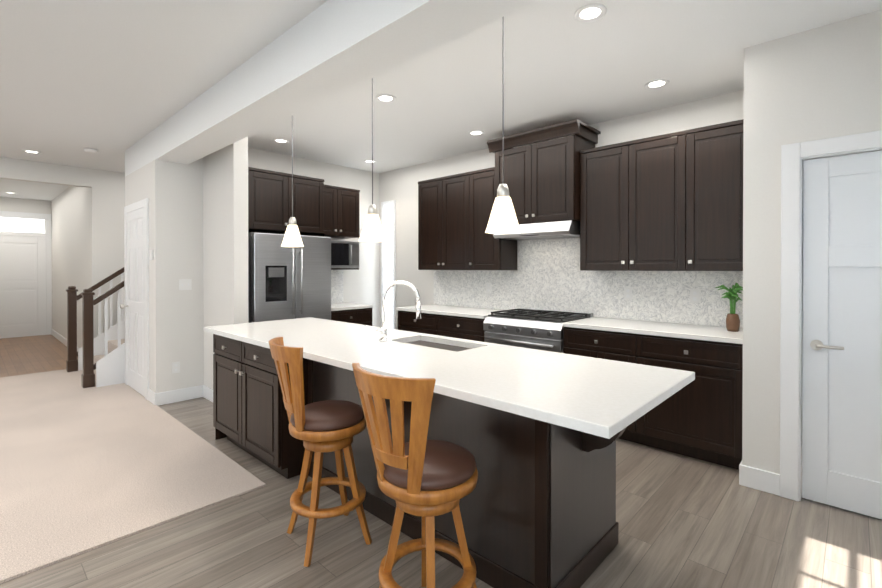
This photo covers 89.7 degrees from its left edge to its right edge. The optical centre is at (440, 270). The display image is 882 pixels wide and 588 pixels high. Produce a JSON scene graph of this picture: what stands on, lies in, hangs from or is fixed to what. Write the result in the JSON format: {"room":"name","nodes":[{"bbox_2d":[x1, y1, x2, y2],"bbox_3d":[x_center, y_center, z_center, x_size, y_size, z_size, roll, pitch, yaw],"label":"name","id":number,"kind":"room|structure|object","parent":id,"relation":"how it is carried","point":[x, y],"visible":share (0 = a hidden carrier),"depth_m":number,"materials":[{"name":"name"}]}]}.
{"room":"kitchen","nodes":[
{"label":"kitchen","id":0,"kind":"room"},
{"bbox_2d":[0,334,77,377],"bbox_3d":[-7.076,1.396,7.292,4.520,0.112,1.750,0,0,43],"label":"floor","id":1,"kind":"structure","parent":0,"point":[30,354],"depth_m":7.02,"materials":[{"name":"brown wood"}]},
{"bbox_2d":[0,157,124,347],"bbox_3d":[-5.592,-0.039,5.650,0.120,2.800,7.990,0,0,43],"label":"wall","id":2,"kind":"structure","parent":0,"point":[85,209],"depth_m":6.17,"materials":[{"name":"paint"}]},
{"bbox_2d":[0,211,51,338],"bbox_3d":[-8.509,0.078,8.863,0.030,2.508,1.098,0,0,43],"label":"door","id":3,"kind":"structure","parent":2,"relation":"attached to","point":[25,274],"depth_m":8.97,"materials":[{"name":"white wood"}]},
{"bbox_2d":[51,329,78,350],"bbox_3d":[-6.586,1.284,7.815,4.280,0.130,0.015,0,0,43],"label":"baseboard","id":4,"kind":"structure","parent":2,"relation":"attached to","point":[54,333],"depth_m":8.42,"materials":[{"name":"white wood"}]},
{"bbox_2d":[66,286,79,371],"bbox_3d":[-4.168,0.008,6.789,0.060,2.670,2.414,0,0,43],"label":"stair railing","id":5,"kind":"object","parent":2,"relation":"attached to","point":[72,297],"depth_m":5.92,"materials":[{"name":"brown wood"}]},
{"bbox_2d":[125,176,126,205],"bbox_3d":[-2.768,-0.042,6.342,0.120,2.800,2.880,0,0,43],"label":"wall","id":6,"kind":"structure","parent":0,"point":[126,176],"depth_m":5.28,"materials":[{"name":"paint"}]},
{"bbox_2d":[78,318,124,386],"bbox_3d":[-3.712,0.448,6.345,1.240,1.820,2.150,0,0,43],"label":"stairs","id":7,"kind":"structure","parent":6,"relation":"attached to","point":[110,368],"depth_m":5.32,"materials":[{"name":"wood"}]},
{"bbox_2d":[80,267,124,387],"bbox_3d":[-3.325,0.012,6.000,0.090,2.670,2.414,0,0,43],"label":"stair railing","id":8,"kind":"object","parent":6,"relation":"attached to","point":[89,365],"depth_m":5.20,"materials":[{"name":"brown wood"}]},
{"bbox_2d":[127,162,152,390],"bbox_3d":[-3.298,0.120,4.949,1.010,2.490,0.120,0,0,43],"label":"wall","id":9,"kind":"structure","parent":0,"point":[138,184],"depth_m":4.64,"materials":[{"name":"paint"}]},
{"bbox_2d":[120,198,148,399],"bbox_3d":[-3.440,0.297,4.937,0.970,2.113,0.095,0,0,43],"label":"door","id":10,"kind":"structure","parent":9,"relation":"attached to","point":[135,306],"depth_m":4.93,"materials":[{"name":"white wood"}]},
{"bbox_2d":[149,250,153,259],"bbox_3d":[-2.962,-0.163,4.538,0.080,0.100,0.020,0,0,43],"label":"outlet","id":11,"kind":"object","parent":9,"relation":"attached to","point":[151,252],"depth_m":4.52,"materials":[{"name":"white plastic"}]},
{"bbox_2d":[200,137,251,388],"bbox_3d":[-2.235,-0.033,4.584,0.800,2.800,0.140,0,0,43],"label":"wall","id":12,"kind":"structure","parent":0,"point":[223,172],"depth_m":4.42,"materials":[{"name":"paint"}]},
{"bbox_2d":[202,385,212,401],"bbox_3d":[-2.281,1.302,4.531,0.815,0.130,0.019,0,0,43],"label":"baseboard","id":13,"kind":"structure","parent":12,"relation":"attached to","point":[207,392],"depth_m":4.70,"materials":[{"name":"white wood"}]},
{"bbox_2d":[152,148,378,392],"bbox_3d":[-1.942,-0.038,5.570,0.120,2.800,2.880,0,0,43],"label":"wall","id":14,"kind":"structure","parent":0,"point":[200,223],"depth_m":4.70,"materials":[{"name":"paint"}]},
{"bbox_2d":[172,361,179,373],"bbox_3d":[-2.756,1.007,4.612,0.008,0.115,0.075,0,0,43],"label":"outlet","id":15,"kind":"object","parent":14,"relation":"attached to","point":[175,365],"depth_m":4.61,"materials":[{"name":"white plastic"}]},
{"bbox_2d":[153,385,201,405],"bbox_3d":[-2.739,1.302,4.623,0.019,0.130,0.425,0,0,43],"label":"baseboard","id":16,"kind":"structure","parent":14,"relation":"attached to","point":[162,398],"depth_m":4.61,"materials":[{"name":"white wood"}]},
{"bbox_2d":[179,279,191,289],"bbox_3d":[-2.694,0.146,4.673,0.009,0.115,0.120,0,0,43],"label":"light switch","id":17,"kind":"object","parent":14,"relation":"attached to","point":[185,284],"depth_m":4.67,"materials":[{"name":"white plastic"}]},
{"bbox_2d":[248,167,331,235],"bbox_3d":[-1.874,-0.751,5.093,0.620,0.630,0.972,0,0,43],"label":"upper cabinet","id":18,"kind":"object","parent":14,"relation":"attached to","point":[320,208],"depth_m":4.85,"materials":[{"name":"brown wood"}]},
{"bbox_2d":[308,186,359,238],"bbox_3d":[-1.444,-0.754,5.751,0.350,0.630,0.700,0,0,43],"label":"upper cabinet","id":19,"kind":"object","parent":14,"relation":"attached to","point":[345,201],"depth_m":5.72,"materials":[{"name":"brown wood"}]},
{"bbox_2d":[331,240,358,267],"bbox_3d":[-1.411,-0.208,5.729,0.398,0.342,0.640,0,0,43],"label":"microwave","id":20,"kind":"object","parent":19,"relation":"attached to","point":[344,254],"visible":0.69,"depth_m":5.68,"materials":[{"name":"silver metal"}]},
{"bbox_2d":[331,270,342,302],"bbox_3d":[-1.576,0.210,5.866,0.012,0.459,0.670,0,0,43],"label":"backsplash","id":21,"kind":"structure","parent":14,"relation":"attached to","point":[336,275],"depth_m":6.03,"materials":[{"name":"grey tile"}]},
{"bbox_2d":[0,397,881,587],"bbox_3d":[-2.405,1.428,2.595,8.720,0.100,8.110,0,0,43],"label":"floor","id":22,"kind":"structure","parent":0,"point":[683,521],"depth_m":2.24,"materials":[{"name":"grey wood"}]},
{"bbox_2d":[0,369,265,582],"bbox_3d":[-4.740,1.421,2.725,5.130,0.112,5.110,0,0,43],"label":"floor carpet","id":23,"kind":"object","parent":22,"relation":"on","point":[83,470],"visible":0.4,"depth_m":3.03,"materials":[{"name":"beige carpet"}]},
{"bbox_2d":[248,232,330,322],"bbox_3d":[-1.822,0.487,5.002,0.827,1.755,0.900,0,0,43],"label":"fridge","id":24,"kind":"object","parent":22,"relation":"on","point":[284,283],"visible":0.5,"depth_m":4.68,"materials":[{"name":"silver metal"}]},
{"bbox_2d":[269,337,371,566],"bbox_3d":[-0.625,0.867,2.273,0.455,1.034,0.494,0,0,43],"label":"stool","id":25,"kind":"object","parent":22,"relation":"on","point":[319,428],"visible":1,"depth_m":2.16,"materials":[{"name":"brown wood"}]},
{"bbox_2d":[331,302,373,325],"bbox_3d":[-1.331,0.901,5.661,0.650,0.920,0.710,0,0,43],"label":"base cabinet","id":26,"kind":"object","parent":22,"relation":"on","point":[356,313],"visible":0.25,"depth_m":5.53,"materials":[{"name":"brown wood"}]},
{"bbox_2d":[352,363,477,587],"bbox_3d":[-0.074,0.870,1.683,0.416,1.034,0.484,0,0,43],"label":"stool","id":27,"kind":"object","parent":22,"relation":"on","point":[419,474],"visible":1,"depth_m":1.58,"materials":[{"name":"brown wood"}]},
{"bbox_2d":[395,308,442,335],"bbox_3d":[-0.050,0.921,5.336,0.734,0.883,0.637,0,0,43],"label":"base cabinet","id":28,"kind":"object","parent":22,"relation":"on","point":[430,322],"depth_m":5.06,"materials":[{"name":"brown wood"}]},
{"bbox_2d":[208,332,635,587],"bbox_3d":[-0.414,0.934,2.834,3.114,0.885,0.925,0,0,43],"label":"kitchen island","id":29,"kind":"object","parent":22,"relation":"on","point":[536,433],"depth_m":2.02,"materials":[{"name":"brown wood"}]},
{"bbox_2d":[203,317,694,439],"bbox_3d":[-0.380,0.474,2.800,3.310,0.035,0.965,0,0,43],"label":"island countertop","id":30,"kind":"structure","parent":29,"relation":"on","point":[599,397],"depth_m":2.05,"materials":[{"name":"white stone"}]},
{"bbox_2d":[443,316,485,341],"bbox_3d":[0.391,0.924,4.924,0.722,0.883,0.637,0,0,43],"label":"base cabinet","id":31,"kind":"object","parent":22,"relation":"on","point":[462,327],"depth_m":4.62,"materials":[{"name":"brown wood"}]},
{"bbox_2d":[403,304,502,315],"bbox_3d":[0.156,0.462,5.127,1.345,0.035,0.636,0,0,43],"label":"countertop","id":32,"kind":"structure","parent":31,"relation":"on","point":[447,310],"depth_m":4.98,"materials":[{"name":"white stone"}]},
{"bbox_2d":[483,308,592,352],"bbox_3d":[0.935,0.891,4.355,0.844,0.955,0.700,0,0,43],"label":"range","id":33,"kind":"object","parent":22,"relation":"on","point":[538,329],"visible":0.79,"depth_m":4.15,"materials":[{"name":"silver metal"}]},
{"bbox_2d":[562,324,646,445],"bbox_3d":[1.527,0.930,3.862,0.682,0.883,0.637,0,0,43],"label":"base cabinet","id":34,"kind":"object","parent":22,"relation":"on","point":[630,347],"depth_m":3.57,"materials":[{"name":"brown wood"}]},
{"bbox_2d":[647,332,742,469],"bbox_3d":[1.967,0.932,3.450,0.771,0.883,0.637,0,0,43],"label":"base cabinet","id":35,"kind":"object","parent":22,"relation":"on","point":[699,417],"depth_m":3.14,"materials":[{"name":"brown wood"}]},
{"bbox_2d":[563,317,742,343],"bbox_3d":[1.755,0.470,3.631,1.331,0.035,0.636,0,0,43],"label":"countertop","id":36,"kind":"structure","parent":35,"relation":"on","point":[701,332],"depth_m":3.52,"materials":[{"name":"white stone"}]},
{"bbox_2d":[715,283,742,331],"bbox_3d":[2.186,0.270,3.345,0.216,0.366,0.206,0,0,43],"label":"bamboo plant","id":37,"kind":"object","parent":36,"relation":"on","point":[732,320],"visible":0.96,"depth_m":3.31,"materials":[{"name":"green plant"}]},
{"bbox_2d":[0,0,881,200],"bbox_3d":[-4.121,-1.481,4.184,13.420,0.100,8.470,0,0,43],"label":"ceiling","id":38,"kind":"structure","parent":0,"point":[111,81],"depth_m":3.19,"materials":[{"name":"paint"}]},
{"bbox_2d":[22,150,40,153],"bbox_3d":[-4.916,-1.432,5.326,0.204,0.010,0.161,0,0,43],"label":"recessed light","id":39,"kind":"object","parent":38,"relation":"in","point":[27,151],"depth_m":5.33,"materials":[{"name":"white"}]},
{"bbox_2d":[84,148,97,153],"bbox_3d":[-4.146,-1.419,5.256,0.130,0.034,0.130,0,0,43],"label":"smoke detector","id":40,"kind":"object","parent":38,"relation":"attached to","point":[91,150],"visible":1,"depth_m":5.22,"materials":[{"name":"white plastic"}]},
{"bbox_2d":[273,138,288,143],"bbox_3d":[-1.757,-1.429,4.871,0.181,0.010,0.168,0,0,43],"label":"recessed light","id":41,"kind":"object","parent":38,"relation":"in","point":[278,140],"depth_m":4.87,"materials":[{"name":"white plastic"}]},
{"bbox_2d":[281,115,303,246],"bbox_3d":[-1.188,-0.810,3.547,0.176,1.233,0.176,0,0,43],"label":"pendant light","id":42,"kind":"object","parent":38,"relation":"hanging from","point":[292,237],"visible":0.9,"depth_m":3.52,"materials":[{"name":"white glass"}]},
{"bbox_2d":[125,0,536,176],"bbox_3d":[-1.089,-1.269,2.999,7.130,0.310,0.300,0,0,43],"label":"beam","id":43,"kind":"structure","parent":38,"relation":"attached to","point":[328,49],"depth_m":2.55,"materials":[{"name":"paint"}]},
{"bbox_2d":[359,78,385,241],"bbox_3d":[-0.440,-0.806,2.847,0.176,1.233,0.176,0,0,43],"label":"pendant light","id":44,"kind":"object","parent":38,"relation":"hanging from","point":[372,230],"visible":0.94,"depth_m":2.81,"materials":[{"name":"white glass"}]},
{"bbox_2d":[375,94,395,102],"bbox_3d":[-0.455,-1.423,3.651,0.178,0.010,0.173,0,0,43],"label":"recessed light","id":45,"kind":"object","parent":38,"relation":"in","point":[385,98],"depth_m":3.67,"materials":[{"name":"white plastic"}]},
{"bbox_2d":[468,130,484,135],"bbox_3d":[0.369,-1.428,4.590,0.176,0.010,0.178,0,0,43],"label":"recessed light","id":46,"kind":"object","parent":38,"relation":"in","point":[476,132],"depth_m":4.60,"materials":[{"name":"white plastic"}]},
{"bbox_2d":[485,16,520,233],"bbox_3d":[0.301,-0.802,2.153,0.176,1.233,0.176,0,0,43],"label":"pendant light","id":47,"kind":"object","parent":38,"relation":"hanging from","point":[503,219],"visible":1,"depth_m":2.12,"materials":[{"name":"white glass"}]},
{"bbox_2d":[574,4,606,22],"bbox_3d":[0.819,-1.416,2.434,0.171,0.010,0.178,0,0,43],"label":"recessed light","id":48,"kind":"object","parent":38,"relation":"in","point":[589,13],"depth_m":2.44,"materials":[{"name":"white plastic"}]},
{"bbox_2d":[645,79,668,88],"bbox_3d":[1.641,-1.421,3.370,0.170,0.010,0.182,0,0,43],"label":"recessed light","id":49,"kind":"object","parent":38,"relation":"in","point":[655,84],"depth_m":3.38,"materials":[{"name":"white plastic"}]},
{"bbox_2d":[379,89,743,329],"bbox_3d":[0.593,-0.034,4.801,4.875,2.800,0.780,0,0,43],"label":"wall","id":50,"kind":"structure","parent":0,"point":[400,186],"depth_m":5.59,"materials":[{"name":"paint"}]},
{"bbox_2d":[381,200,395,328],"bbox_3d":[-0.761,0.107,6.424,0.310,2.230,0.020,0,0,43],"label":"window","id":51,"kind":"structure","parent":50,"relation":"in","point":[388,245],"depth_m":6.42,"materials":[{"name":"white"}]},
{"bbox_2d":[418,171,473,269],"bbox_3d":[0.152,-0.558,5.344,0.884,1.098,0.340,0,0,43],"label":"upper cabinet","id":52,"kind":"object","parent":50,"relation":"attached to","point":[445,204],"depth_m":5.20,"materials":[{"name":"brown wood"}]},
{"bbox_2d":[474,167,516,269],"bbox_3d":[0.560,-0.556,4.963,0.473,1.098,0.340,0,0,43],"label":"upper cabinet","id":53,"kind":"object","parent":50,"relation":"attached to","point":[490,253],"depth_m":4.81,"materials":[{"name":"brown wood"}]},
{"bbox_2d":[494,131,597,224],"bbox_3d":[1.026,-0.847,4.457,0.884,0.770,0.440,0,0,43],"label":"upper cabinet","id":54,"kind":"object","parent":50,"relation":"attached to","point":[541,178],"depth_m":4.21,"materials":[{"name":"brown wood"}]},
{"bbox_2d":[493,220,579,239],"bbox_3d":[1.003,-0.393,4.436,0.840,0.130,0.479,0,0,43],"label":"range hood","id":55,"kind":"object","parent":54,"relation":"attached to","point":[555,230],"visible":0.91,"depth_m":4.20,"materials":[{"name":"silver metal"}]},
{"bbox_2d":[434,237,742,327],"bbox_3d":[1.186,-0.009,4.609,3.503,0.909,0.012,0,0,43],"label":"backsplash","id":56,"kind":"structure","parent":50,"relation":"attached to","point":[548,274],"depth_m":4.42,"materials":[{"name":"grey tile"}]},
{"bbox_2d":[486,283,490,292],"bbox_3d":[0.557,0.204,5.184,0.075,0.115,0.008,0,0,43],"label":"outlet","id":57,"kind":"object","parent":56,"relation":"attached to","point":[488,285],"depth_m":5.18,"materials":[{"name":"white plastic"}]},
{"bbox_2d":[624,287,631,299],"bbox_3d":[1.725,0.209,4.091,0.075,0.115,0.008,0,0,43],"label":"outlet","id":58,"kind":"object","parent":56,"relation":"attached to","point":[627,290],"depth_m":4.09,"materials":[{"name":"white plastic"}]},
{"bbox_2d":[690,289,699,302],"bbox_3d":[2.127,0.212,3.716,0.075,0.115,0.008,0,0,43],"label":"outlet","id":59,"kind":"object","parent":56,"relation":"attached to","point":[694,293],"depth_m":3.71,"materials":[{"name":"white plastic"}]},
{"bbox_2d":[578,128,697,270],"bbox_3d":[1.730,-0.550,3.869,0.939,1.098,0.340,0,0,43],"label":"upper cabinet","id":60,"kind":"object","parent":50,"relation":"attached to","point":[670,202],"depth_m":3.70,"materials":[{"name":"brown wood"}]},
{"bbox_2d":[694,119,743,270],"bbox_3d":[2.168,-0.548,3.459,0.500,1.098,0.340,0,0,43],"label":"upper cabinet","id":61,"kind":"object","parent":50,"relation":"attached to","point":[718,244],"depth_m":3.31,"materials":[{"name":"brown wood"}]},
{"bbox_2d":[742,9,881,473],"bbox_3d":[2.477,-0.021,2.423,1.365,2.800,0.120,0,0,43],"label":"wall","id":62,"kind":"structure","parent":0,"point":[822,82],"depth_m":2.73,"materials":[{"name":"paint"}]},
{"bbox_2d":[780,130,881,500],"bbox_3d":[2.476,0.309,2.413,0.990,2.140,0.140,0,0,43],"label":"door frame","id":63,"kind":"structure","parent":62,"relation":"attached to","point":[793,155],"depth_m":2.66,"materials":[{"name":"white wood"}]},
{"bbox_2d":[802,151,881,518],"bbox_3d":[2.450,0.354,2.385,0.786,2.026,0.096,0,0,43],"label":"pantry door","id":64,"kind":"structure","parent":62,"relation":"in","point":[842,355],"depth_m":2.54,"materials":[{"name":"white paint"}]}
]}

